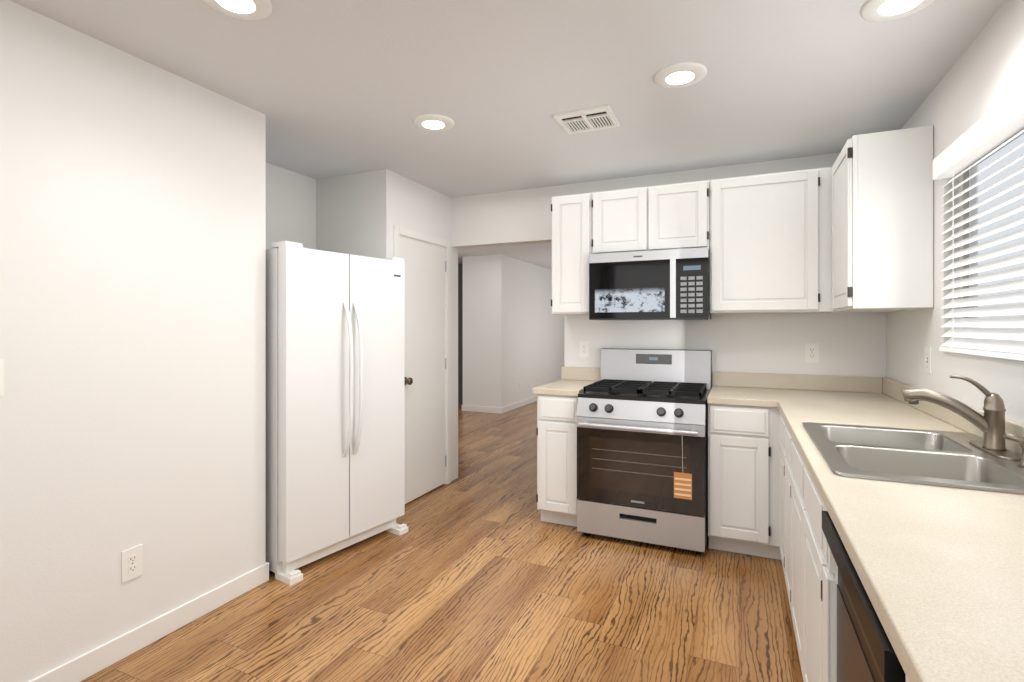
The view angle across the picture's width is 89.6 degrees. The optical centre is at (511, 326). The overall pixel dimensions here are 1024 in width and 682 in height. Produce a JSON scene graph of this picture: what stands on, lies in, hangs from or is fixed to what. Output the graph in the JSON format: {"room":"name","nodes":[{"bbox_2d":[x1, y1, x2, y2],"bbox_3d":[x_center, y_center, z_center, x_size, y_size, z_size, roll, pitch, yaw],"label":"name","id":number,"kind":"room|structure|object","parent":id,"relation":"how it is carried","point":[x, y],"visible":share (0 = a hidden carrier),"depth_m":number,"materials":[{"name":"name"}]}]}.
{"room":"kitchen","nodes":[
{"label":"kitchen","id":0,"kind":"room"},
{"bbox_2d":[0,0,447,681],"bbox_3d":[-1.859,0.110,1.558,0.120,2.440,6.190,0,0,24],"label":"wall","id":1,"kind":"structure","parent":0,"point":[150,214],"depth_m":2.07,"materials":[{"name":"white paint"}]},
{"bbox_2d":[0,359,3,395],"bbox_3d":[-1.722,0.170,1.699,0.016,0.125,0.078,0,0,24],"label":"light switch","id":2,"kind":"object","parent":1,"relation":"attached to","point":[1,377],"visible":1,"depth_m":1.73,"materials":[{"name":"white plastic"}]},
{"bbox_2d":[121,544,142,582],"bbox_3d":[-1.549,0.965,2.104,0.007,0.125,0.078,0,0,24],"label":"electrical outlet","id":3,"kind":"object","parent":1,"relation":"attached to","point":[131,563],"visible":1,"depth_m":2.10,"materials":[{"name":"white plastic"}]},
{"bbox_2d":[28,562,268,681],"bbox_3d":[-2.139,1.282,0.760,0.013,0.095,4.263,0,0,24],"label":"baseboard","id":4,"kind":"structure","parent":1,"relation":"attached to","point":[82,667],"depth_m":2.16,"materials":[{"name":"white wood"}]},
{"bbox_2d":[393,225,450,483],"bbox_3d":[-0.732,0.300,4.069,0.116,2.059,0.783,0,0,24],"label":"door frame","id":5,"kind":"structure","parent":1,"relation":"attached to","point":[398,231],"depth_m":4.35,"materials":[{"name":"white wood"}]},
{"bbox_2d":[400,236,445,503],"bbox_3d":[-0.680,0.325,4.051,0.098,1.986,0.651,0,0,24],"label":"pantry door","id":6,"kind":"structure","parent":1,"relation":"in","point":[425,368],"depth_m":4.07,"materials":[{"name":"white wood"}]},
{"bbox_2d":[272,164,315,248],"bbox_3d":[-1.581,0.110,3.801,0.120,2.440,2.020,0,0,24],"label":"wall","id":7,"kind":"structure","parent":0,"point":[293,193],"depth_m":3.69,"materials":[{"name":"white paint"}]},
{"bbox_2d":[316,171,375,257],"bbox_3d":[-1.194,0.110,3.822,0.510,2.440,0.110,0,0,24],"label":"wall","id":8,"kind":"structure","parent":0,"point":[345,204],"depth_m":3.76,"materials":[{"name":"white paint"}]},
{"bbox_2d":[81,401,802,681],"bbox_3d":[-0.601,1.360,5.019,7.050,0.060,13.540,0,0,24],"label":"floor","id":9,"kind":"structure","parent":0,"point":[479,571],"depth_m":2.43,"materials":[{"name":"brown wood"}]},
{"bbox_2d":[266,241,407,585],"bbox_3d":[-1.211,0.442,3.203,0.805,1.776,0.840,0,0,34],"label":"fridge","id":10,"kind":"object","parent":9,"relation":"on","point":[335,401],"visible":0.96,"depth_m":2.90,"materials":[{"name":"white metal"}]},
{"bbox_2d":[536,394,577,526],"bbox_3d":[0.421,0.890,3.675,0.295,0.880,0.629,0,0,24],"label":"base cabinet","id":11,"kind":"object","parent":9,"relation":"on","point":[556,494],"visible":0.69,"depth_m":3.40,"materials":[{"name":"white wood"}]},
{"bbox_2d":[532,367,600,396],"bbox_3d":[0.410,0.380,3.678,0.322,0.140,0.632,0,0,24],"label":"countertop","id":12,"kind":"structure","parent":11,"relation":"on","point":[574,381],"depth_m":3.80,"materials":[{"name":"laminate"}]},
{"bbox_2d":[577,348,711,554],"bbox_3d":[0.882,0.746,3.387,0.766,1.169,0.771,0,0,24],"label":"range","id":13,"kind":"object","parent":9,"relation":"on","point":[642,445],"visible":0.98,"depth_m":3.13,"materials":[{"name":"silver metal"}]},
{"bbox_2d":[708,404,787,571],"bbox_3d":[1.449,0.890,3.223,0.390,0.880,0.627,0,0,24],"label":"base cabinet","id":14,"kind":"object","parent":9,"relation":"on","point":[765,499],"depth_m":2.94,"materials":[{"name":"white wood"}]},
{"bbox_2d":[707,371,778,406],"bbox_3d":[1.431,0.380,3.225,0.360,0.140,0.637,0,0,24],"label":"countertop","id":15,"kind":"structure","parent":14,"relation":"on","point":[728,388],"depth_m":3.38,"materials":[{"name":"laminate"}]},
{"bbox_2d":[771,374,1023,681],"bbox_3d":[1.180,0.380,1.418,0.639,0.140,4.147,0,0,24],"label":"countertop","id":16,"kind":"structure","parent":14,"relation":"on","point":[939,570],"depth_m":0.99,"materials":[{"name":"laminate"}]},
{"bbox_2d":[803,422,1023,493],"bbox_3d":[1.310,0.491,1.682,0.560,0.182,0.825,0,0,24],"label":"sink","id":17,"kind":"object","parent":16,"relation":"in","point":[938,458],"visible":0.38,"depth_m":1.67,"materials":[{"name":"silver metal"}]},
{"bbox_2d":[902,375,1023,467],"bbox_3d":[1.441,0.280,1.659,0.268,0.239,0.362,0,0,24],"label":"faucet","id":18,"kind":"object","parent":16,"relation":"on","point":[990,424],"visible":1,"depth_m":1.66,"materials":[{"name":"silver metal"}]},
{"bbox_2d":[788,429,837,579],"bbox_3d":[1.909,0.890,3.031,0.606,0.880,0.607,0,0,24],"label":"base cabinet","id":19,"kind":"object","parent":9,"relation":"on","point":[809,550],"depth_m":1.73,"materials":[{"name":"white wood"}]},
{"bbox_2d":[822,510,905,681],"bbox_3d":[0.925,0.890,0.876,0.613,0.872,0.604,0,0,24],"label":"dishwasher","id":20,"kind":"object","parent":9,"relation":"on","point":[866,652],"visible":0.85,"depth_m":1.00,"materials":[{"name":"silver metal"}]},
{"bbox_2d":[458,263,461,402],"bbox_3d":[-1.371,0.110,9.294,1.950,2.440,0.100,0,0,24],"label":"wall","id":21,"kind":"structure","parent":0,"point":[459,265],"depth_m":9.03,"materials":[{"name":"white paint"}]},
{"bbox_2d":[10,0,1005,269],"bbox_3d":[-0.601,-1.140,5.019,7.050,0.060,13.540,0,0,24],"label":"ceiling","id":22,"kind":"structure","parent":0,"point":[330,88],"depth_m":2.27,"materials":[{"name":"white paint"}]},
{"bbox_2d":[203,0,271,19],"bbox_3d":[-0.935,-1.102,1.746,0.224,0.016,0.224,0,0,24],"label":"recessed light","id":23,"kind":"object","parent":22,"relation":"in","point":[250,9],"visible":1,"depth_m":1.77,"materials":[{"name":"white plastic"}]},
{"bbox_2d":[412,114,453,130],"bbox_3d":[-0.426,-1.102,2.800,0.224,0.016,0.224,0,0,24],"label":"recessed light","id":24,"kind":"object","parent":22,"relation":"in","point":[431,122],"visible":1,"depth_m":2.77,"materials":[{"name":"white"}]},
{"bbox_2d":[553,105,619,133],"bbox_3d":[0.404,-1.097,2.762,0.290,0.024,0.270,0,0,24],"label":"ceiling vent","id":25,"kind":"object","parent":22,"relation":"in","point":[589,119],"visible":1,"depth_m":2.74,"materials":[{"name":"white metal"}]},
{"bbox_2d":[654,62,706,87],"bbox_3d":[0.741,-1.102,2.275,0.224,0.016,0.224,0,0,24],"label":"recessed light","id":26,"kind":"object","parent":22,"relation":"in","point":[681,75],"visible":0.98,"depth_m":2.25,"materials":[{"name":"white"}]},
{"bbox_2d":[860,0,934,21],"bbox_3d":[1.321,-1.102,1.756,0.224,0.016,0.224,0,0,24],"label":"recessed light","id":27,"kind":"object","parent":22,"relation":"in","point":[879,10],"visible":0.98,"depth_m":1.78,"materials":[{"name":"white plastic"}]},
{"bbox_2d":[462,254,564,406],"bbox_3d":[0.297,0.110,9.793,0.680,2.440,3.820,0,0,24],"label":"wall","id":28,"kind":"structure","parent":0,"point":[511,331],"depth_m":8.17,"materials":[{"name":"white paint"}]},
{"bbox_2d":[462,405,503,413],"bbox_3d":[-0.482,1.282,8.045,0.690,0.095,0.017,0,0,24],"label":"baseboard","id":29,"kind":"structure","parent":28,"relation":"attached to","point":[486,409],"depth_m":8.03,"materials":[{"name":"white wood"}]},
{"bbox_2d":[500,396,536,413],"bbox_3d":[0.614,1.282,9.652,0.013,0.095,3.843,0,0,24],"label":"baseboard","id":30,"kind":"structure","parent":28,"relation":"attached to","point":[510,407],"depth_m":8.45,"materials":[{"name":"white wood"}]},
{"bbox_2d":[448,153,883,480],"bbox_3d":[0.547,0.110,4.016,3.840,2.440,0.150,0,0,24],"label":"wall","id":31,"kind":"structure","parent":0,"point":[850,344],"depth_m":3.66,"materials":[{"name":"white paint"}]},
{"bbox_2d":[551,193,590,314],"bbox_3d":[0.482,-0.515,3.807,0.298,0.850,0.337,0,0,24],"label":"upper cabinet","id":32,"kind":"object","parent":31,"relation":"attached to","point":[571,214],"depth_m":3.66,"materials":[{"name":"white wood"}]},
{"bbox_2d":[579,341,588,356],"bbox_3d":[0.555,0.170,3.959,0.078,0.125,0.007,0,0,24],"label":"electrical outlet","id":33,"kind":"object","parent":31,"relation":"attached to","point":[583,348],"visible":1,"depth_m":3.96,"materials":[{"name":"white plastic"}]},
{"bbox_2d":[591,180,710,253],"bbox_3d":[0.971,-0.721,3.591,0.768,0.438,0.337,0,0,24],"label":"upper cabinet","id":34,"kind":"object","parent":31,"relation":"attached to","point":[670,216],"depth_m":3.42,"materials":[{"name":"white wood"}]},
{"bbox_2d":[589,247,710,319],"bbox_3d":[0.956,-0.273,3.559,0.764,0.450,0.408,0,0,24],"label":"microwave","id":35,"kind":"object","parent":34,"relation":"attached to","point":[672,284],"visible":1,"depth_m":3.37,"materials":[{"name":"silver metal"}]},
{"bbox_2d":[710,167,833,313],"bbox_3d":[1.637,-0.515,3.298,0.682,0.850,0.337,0,0,24],"label":"upper cabinet","id":36,"kind":"object","parent":31,"relation":"attached to","point":[765,239],"depth_m":3.14,"materials":[{"name":"white wood"}]},
{"bbox_2d":[805,343,818,362],"bbox_3d":[1.946,0.170,3.345,0.078,0.125,0.007,0,0,24],"label":"electrical outlet","id":37,"kind":"object","parent":31,"relation":"attached to","point":[811,352],"visible":1,"depth_m":3.34,"materials":[{"name":"white plastic"}]},
{"bbox_2d":[884,0,1023,424],"bbox_3d":[1.127,0.110,0.350,0.120,2.440,6.390,0,0,24],"label":"wall","id":38,"kind":"structure","parent":0,"point":[991,67],"depth_m":2.19,"materials":[{"name":"white paint"}]},
{"bbox_2d":[828,125,932,312],"bbox_3d":[1.981,-0.515,2.862,0.339,0.850,0.857,0,0,24],"label":"upper cabinet","id":39,"kind":"object","parent":38,"relation":"attached to","point":[881,221],"visible":0.96,"depth_m":2.48,"materials":[{"name":"white wood"}]},
{"bbox_2d":[924,347,930,373],"bbox_3d":[1.990,0.160,2.478,0.016,0.125,0.078,0,0,24],"label":"light switch","id":40,"kind":"object","parent":38,"relation":"attached to","point":[927,358],"visible":1,"depth_m":2.46,"materials":[{"name":"white plastic"}]},
{"bbox_2d":[959,127,1023,340],"bbox_3d":[1.666,-0.310,1.528,0.045,0.840,1.600,0,0,24],"label":"window","id":41,"kind":"structure","parent":38,"relation":"in","point":[1003,150],"depth_m":2.00,"materials":[{"name":"white"}]},
{"bbox_2d":[933,82,1023,360],"bbox_3d":[1.595,-0.322,1.559,0.068,0.856,1.640,0,0,24],"label":"window blinds","id":42,"kind":"object","parent":41,"relation":"attached to","point":[999,123],"visible":0.85,"depth_m":1.89,"materials":[{"name":"white plastic"}]}
]}

